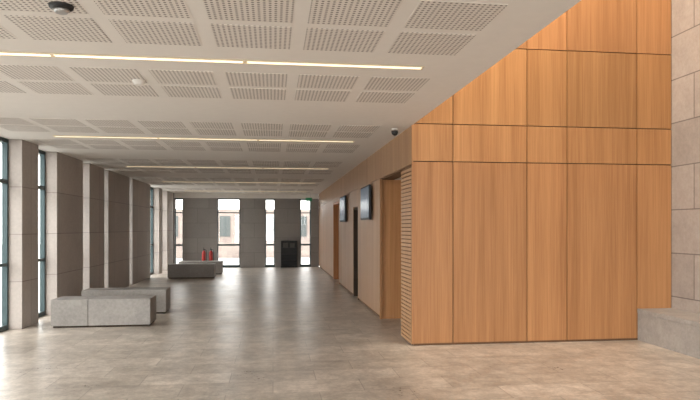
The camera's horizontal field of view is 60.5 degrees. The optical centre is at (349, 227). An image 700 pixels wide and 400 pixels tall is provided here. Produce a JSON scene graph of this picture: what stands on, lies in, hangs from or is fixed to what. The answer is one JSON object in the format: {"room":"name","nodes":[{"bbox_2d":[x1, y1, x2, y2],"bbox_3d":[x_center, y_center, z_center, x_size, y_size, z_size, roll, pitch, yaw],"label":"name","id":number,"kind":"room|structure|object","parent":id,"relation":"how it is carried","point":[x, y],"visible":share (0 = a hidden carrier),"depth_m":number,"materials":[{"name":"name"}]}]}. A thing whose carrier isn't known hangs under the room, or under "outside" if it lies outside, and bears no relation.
{"room":"building lobby","nodes":[
{"label":"building lobby","id":0,"kind":"room"},
{"bbox_2d":[173,193,318,267],"bbox_3d":[-4.455,0.100,24.381,6.370,3.000,0.300,0,0,-7],"label":"wall","id":1,"kind":"structure","parent":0,"point":[199,209],"depth_m":24.28,"materials":[{"name":"grey concrete"}]},
{"bbox_2d":[175,198,182,263],"bbox_3d":[-6.850,0.200,24.074,0.340,2.800,0.060,0,0,-7],"label":"frame","id":2,"kind":"object","parent":1,"relation":"attached to","point":[175,198],"visible":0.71,"depth_m":24.04,"materials":[{"name":"metal"}]},
{"bbox_2d":[217,198,239,267],"bbox_3d":[-4.911,0.200,24.323,0.910,2.800,0.060,0,0,-7],"label":"frame","id":3,"kind":"object","parent":1,"relation":"attached to","point":[224,266],"visible":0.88,"depth_m":24.30,"materials":[{"name":"black metal"}]},
{"bbox_2d":[265,199,274,266],"bbox_3d":[-3.269,0.200,24.533,0.400,2.800,0.060,0,0,-7],"label":"frame","id":4,"kind":"object","parent":1,"relation":"attached to","point":[265,199],"visible":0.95,"depth_m":24.50,"materials":[{"name":"metal"}]},
{"bbox_2d":[300,199,310,266],"bbox_3d":[-1.841,0.200,24.717,0.440,2.800,0.060,0,0,-7],"label":"frame","id":5,"kind":"object","parent":1,"relation":"attached to","point":[301,265],"visible":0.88,"depth_m":24.68,"materials":[{"name":"metal"}]},
{"bbox_2d":[0,0,580,193],"bbox_3d":[-2.566,-1.550,9.702,6.380,0.300,29.900,0,0,-7],"label":"ceiling","id":6,"kind":"structure","parent":0,"point":[520,20],"depth_m":6.02,"materials":[{"name":"paint"}]},
{"bbox_2d":[48,1,73,14],"bbox_3d":[-1.815,-1.375,3.770,0.150,0.050,0.150,0,0,-7],"label":"security camera","id":7,"kind":"object","parent":6,"relation":"attached to","point":[61,8],"depth_m":3.73,"materials":[{"name":"black plastic"}]},
{"bbox_2d":[132,79,145,85],"bbox_3d":[-2.000,-1.375,5.682,0.120,0.050,0.120,0,0,-7],"label":"smoke detector","id":8,"kind":"object","parent":6,"relation":"attached to","point":[137,82],"visible":1,"depth_m":5.64,"materials":[{"name":"white paint"}]},
{"bbox_2d":[126,166,171,166],"bbox_3d":[-4.536,-1.393,13.542,1.007,0.011,0.129,0,0,-7],"label":"recessed light","id":9,"kind":"object","parent":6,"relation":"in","point":[126,166],"depth_m":13.59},
{"bbox_2d":[53,135,354,141],"bbox_3d":[-2.214,-1.393,9.395,4.600,0.011,0.092,0,0,-7],"label":"recessed light","id":10,"kind":"object","parent":6,"relation":"in","point":[53,135],"visible":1,"depth_m":9.36,"materials":[{"name":"white plastic"}]},
{"bbox_2d":[0,51,424,69],"bbox_3d":[-1.641,-1.393,4.931,4.600,0.011,0.092,0,0,-7],"label":"recessed light","id":11,"kind":"object","parent":6,"relation":"in","point":[2,53],"visible":1,"depth_m":4.98,"materials":[{"name":"white plastic"}]},
{"bbox_2d":[181,167,250,167],"bbox_3d":[-3.074,-1.393,13.765,1.570,0.011,0.202,0,0,-7],"label":"recessed light","id":12,"kind":"object","parent":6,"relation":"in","point":[228,167],"depth_m":13.78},
{"bbox_2d":[162,181,284,182],"bbox_3d":[-3.359,-1.393,18.321,4.600,0.011,0.092,0,0,-7],"label":"recessed light","id":13,"kind":"object","parent":6,"relation":"in","point":[162,181],"visible":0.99,"depth_m":18.33,"materials":[{"name":"white plastic"}]},
{"bbox_2d":[0,0,507,192],"bbox_3d":[-2.608,-1.403,11.305,5.215,0.013,24.890,0,0,-7],"label":"panels","id":14,"kind":"object","parent":6,"relation":"attached to","point":[439,15],"visible":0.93,"depth_m":5.19,"materials":[{"name":"white metal"}]},
{"bbox_2d":[244,191,299,191],"bbox_3d":[-3.932,-1.393,22.785,4.600,0.011,0.092,0,0,-7],"label":"recessed light","id":15,"kind":"object","parent":6,"relation":"in","point":[244,191],"visible":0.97,"depth_m":22.86,"materials":[{"name":"white plastic"}]},
{"bbox_2d":[261,168,328,168],"bbox_3d":[-1.283,-1.393,13.997,1.550,0.011,0.199,0,0,-7],"label":"recessed light","id":16,"kind":"object","parent":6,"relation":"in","point":[261,168],"depth_m":14.02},
{"bbox_2d":[391,128,397,135],"bbox_3d":[0.630,-1.350,8.449,0.100,0.100,0.100,0,0,-7],"label":"security camera","id":17,"kind":"object","parent":6,"relation":"attached to","point":[394,131],"visible":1,"depth_m":8.42,"materials":[{"name":"white paint"}]},
{"bbox_2d":[0,266,699,399],"bbox_3d":[-0.523,1.675,9.964,10.500,0.150,29.900,0,0,-7],"label":"floor","id":18,"kind":"structure","parent":0,"point":[256,333],"depth_m":7.36,"materials":[{"name":"stone"}]},
{"bbox_2d":[0,137,8,331],"bbox_3d":[-5.335,0.100,8.732,0.080,3.000,1.480,0,0,-7],"label":"frame","id":19,"kind":"object","parent":18,"relation":"on","point":[5,142],"visible":1,"depth_m":9.42,"materials":[{"name":"black metal"}]},
{"bbox_2d":[9,139,37,328],"bbox_3d":[-5.382,0.100,9.810,0.300,3.000,0.670,0,0,-7],"label":"pier","id":20,"kind":"object","parent":18,"relation":"on","point":[23,155],"visible":0.86,"depth_m":9.55,"materials":[{"name":"stone"}]},
{"bbox_2d":[38,149,45,317],"bbox_3d":[-5.570,0.100,10.567,0.080,3.000,0.880,0,0,-7],"label":"frame","id":21,"kind":"object","parent":18,"relation":"on","point":[42,187],"visible":0.4,"depth_m":10.96,"materials":[{"name":"black metal"}]},
{"bbox_2d":[46,152,82,314],"bbox_3d":[-5.634,0.100,11.769,0.300,3.000,1.520,0,0,-7],"label":"pier","id":22,"kind":"object","parent":18,"relation":"on","point":[64,173],"visible":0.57,"depth_m":11.43,"materials":[{"name":"stone"}]},
{"bbox_2d":[83,163,103,289],"bbox_3d":[-5.861,0.100,13.539,0.300,3.000,1.150,0,0,-7],"label":"pier","id":23,"kind":"object","parent":18,"relation":"on","point":[93,175],"visible":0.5,"depth_m":13.28,"materials":[{"name":"stone"}]},
{"bbox_2d":[51,295,155,327],"bbox_3d":[-4.046,1.375,9.926,1.536,0.450,0.520,0,0,-7],"label":"stone bench","id":24,"kind":"object","parent":18,"relation":"on","point":[133,310],"visible":1,"depth_m":9.68,"materials":[{"name":"stone"}]},
{"bbox_2d":[104,170,128,287],"bbox_3d":[-6.116,0.100,15.523,0.300,3.000,2.150,0,0,-7],"label":"pier","id":25,"kind":"object","parent":18,"relation":"on","point":[116,186],"visible":0.64,"depth_m":15.23,"materials":[{"name":"stone"}]},
{"bbox_2d":[81,287,169,313],"bbox_3d":[-4.215,1.375,11.356,1.506,0.450,0.500,0,0,-7],"label":"stone bench","id":26,"kind":"object","parent":18,"relation":"on","point":[162,294],"visible":0.53,"depth_m":11.19,"materials":[{"name":"stone"}]},
{"bbox_2d":[129,178,149,284],"bbox_3d":[-6.456,0.100,18.176,0.300,3.000,2.500,0,0,-7],"label":"pier","id":27,"kind":"object","parent":18,"relation":"on","point":[139,192],"visible":0.79,"depth_m":17.86,"materials":[{"name":"stone"}]},
{"bbox_2d":[150,187,152,274],"bbox_3d":[-6.800,0.100,20.148,0.080,3.000,1.500,0,0,-7],"label":"frame","id":28,"kind":"object","parent":18,"relation":"on","point":[151,188],"visible":0.27,"depth_m":20.84,"materials":[{"name":"metal"}]},
{"bbox_2d":[153,188,161,273],"bbox_3d":[-6.844,0.100,21.201,0.300,3.000,0.600,0,0,-7],"label":"pier","id":29,"kind":"object","parent":18,"relation":"on","point":[157,192],"visible":0.71,"depth_m":20.91,"materials":[{"name":"stone"}]},
{"bbox_2d":[162,191,172,270],"bbox_3d":[-7.099,0.100,23.185,0.300,3.000,1.400,0,0,-7],"label":"pier","id":30,"kind":"object","parent":18,"relation":"on","point":[167,197],"visible":0.79,"depth_m":22.59,"materials":[{"name":"stone"}]},
{"bbox_2d":[168,263,215,278],"bbox_3d":[-5.068,1.375,19.262,1.446,0.450,0.500,0,0,-7],"label":"stone bench","id":31,"kind":"object","parent":18,"relation":"on","point":[179,270],"visible":1,"depth_m":19.02,"materials":[{"name":"stone"}]},
{"bbox_2d":[179,261,222,273],"bbox_3d":[-5.173,1.375,20.861,1.446,0.450,0.500,0,0,-7],"label":"stone bench","id":32,"kind":"object","parent":18,"relation":"on","point":[219,264],"visible":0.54,"depth_m":20.68,"materials":[{"name":"stone"}]},
{"bbox_2d":[202,249,206,260],"bbox_3d":[-5.443,1.165,22.384,0.202,0.870,0.210,0,0,-7],"label":"fire extinguisher","id":33,"kind":"object","parent":18,"relation":"on","point":[204,254],"visible":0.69,"depth_m":22.33,"materials":[{"name":"red metal"}]},
{"bbox_2d":[209,249,213,260],"bbox_3d":[-5.185,1.165,22.417,0.202,0.870,0.210,0,0,-7],"label":"fire extinguisher","id":34,"kind":"object","parent":18,"relation":"on","point":[211,254],"visible":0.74,"depth_m":22.37,"materials":[{"name":"red metal"}]},
{"bbox_2d":[281,241,296,267],"bbox_3d":[-2.468,1.060,24.339,0.660,1.080,0.270,0,0,-7],"label":"trash bin","id":35,"kind":"object","parent":18,"relation":"on","point":[288,248],"visible":1,"depth_m":24.43,"materials":[{"name":"metal"}]},
{"bbox_2d":[637,308,699,358],"bbox_3d":[5.150,1.375,2.461,0.537,0.450,12.366,0,0,-7],"label":"bench","id":36,"kind":"object","parent":18,"relation":"on","point":[672,329],"depth_m":7.89,"materials":[{"name":"beige stone"}]},
{"bbox_2d":[319,126,412,344],"bbox_3d":[-0.097,0.100,16.424,0.252,3.000,16.595,0,0,-7],"label":"wall","id":37,"kind":"structure","parent":0,"point":[392,161],"depth_m":11.72,"materials":[{"name":"beige paint"}]},
{"bbox_2d":[333,201,339,283],"bbox_3d":[-0.306,0.415,17.957,0.215,2.370,1.700,0,0,-7],"label":"door frame","id":38,"kind":"structure","parent":37,"relation":"in","point":[335,205],"depth_m":18.75,"materials":[{"name":"brown wood"}]},
{"bbox_2d":[338,205,338,278],"bbox_3d":[-0.239,0.440,17.966,0.040,2.300,1.590,0,0,-7],"label":"door leaves","id":39,"kind":"structure","parent":38,"relation":"attached to","point":[338,205],"depth_m":18.75,"materials":[{"name":"brown wood"}]},
{"bbox_2d":[340,195,345,221],"bbox_3d":[-0.166,-0.490,15.656,0.083,0.660,1.100,0,0,-7],"label":"display","id":40,"kind":"object","parent":37,"relation":"attached to","point":[342,199],"depth_m":15.36,"materials":[{"name":"black glass"}]},
{"bbox_2d":[354,207,358,299],"bbox_3d":[0.238,0.570,13.742,0.210,2.060,0.800,0,0,-7],"label":"door","id":41,"kind":"structure","parent":37,"relation":"in","point":[355,209],"depth_m":14.08,"materials":[{"name":"metal"}]},
{"bbox_2d":[361,184,370,219],"bbox_3d":[0.324,-0.490,11.838,0.083,0.660,1.100,0,0,-7],"label":"display","id":42,"kind":"object","parent":37,"relation":"attached to","point":[365,191],"depth_m":11.56,"materials":[{"name":"black glass"}]},
{"bbox_2d":[379,179,381,318],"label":"door frame","id":43,"kind":"structure","parent":37,"relation":"in","point":[380,180],"depth_m":10.52,"materials":[{"name":"brown wood"}]},
{"bbox_2d":[382,180,401,318],"bbox_3d":[1.236,0.375,10.679,1.430,2.450,0.030,0,0,-7],"label":"reveal","id":44,"kind":"object","parent":37,"relation":"attached to","point":[391,189],"visible":0.36,"depth_m":10.60,"materials":[{"name":"brown wood"}]},
{"bbox_2d":[401,168,411,343],"bbox_3d":[0.806,0.378,8.509,0.030,2.405,0.665,0,0,-7],"label":"panel","id":45,"kind":"object","parent":37,"relation":"in","point":[406,172],"depth_m":8.53,"materials":[{"name":"brown wood"}]},
{"bbox_2d":[414,338,637,345],"bbox_3d":[2.747,1.585,8.410,3.790,0.030,0.014,0,0,-7],"label":"baseboard","id":46,"kind":"structure","parent":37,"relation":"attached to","point":[618,338],"depth_m":8.36,"materials":[{"name":"brown wood"}]},
{"bbox_2d":[411,0,670,343],"bbox_3d":[2.826,-1.915,8.499,4.030,6.970,0.200,0,0,-7],"label":"wall paneling","id":47,"kind":"object","parent":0,"point":[541,186],"depth_m":8.40,"materials":[{"name":"brown wood"}]},
{"bbox_2d":[670,0,699,313],"bbox_3d":[5.584,-1.900,2.365,0.300,7.000,13.270,0,0,-7],"label":"wall","id":48,"kind":"structure","parent":0,"point":[685,14],"depth_m":8.32,"materials":[{"name":"stone"}]},
{"label":"outside","id":49,"kind":"structure","parent":0,"visible":0},
{"bbox_2d":[0,244,309,323],"bbox_3d":[-12.464,1.880,18.564,100.000,0.240,100.000,0,0,-7],"label":"ground","id":50,"kind":"structure","parent":49,"point":[304,260],"depth_m":30.61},
{"bbox_2d":[176,209,309,257],"bbox_3d":[-4.646,0.330,36.203,16.000,2.860,1.000,0,0,-7],"label":"facade","id":51,"kind":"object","parent":50,"relation":"on","point":[223,251],"visible":0.21,"depth_m":35.42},
{"bbox_2d":[176,216,306,236],"bbox_3d":[-5.125,-0.100,35.612,14.100,1.200,0.050,0,0,-7],"label":"windows","id":52,"kind":"structure","parent":51,"relation":"in","point":[224,220],"depth_m":35.33,"materials":[{"name":"clear glass"}]}
]}

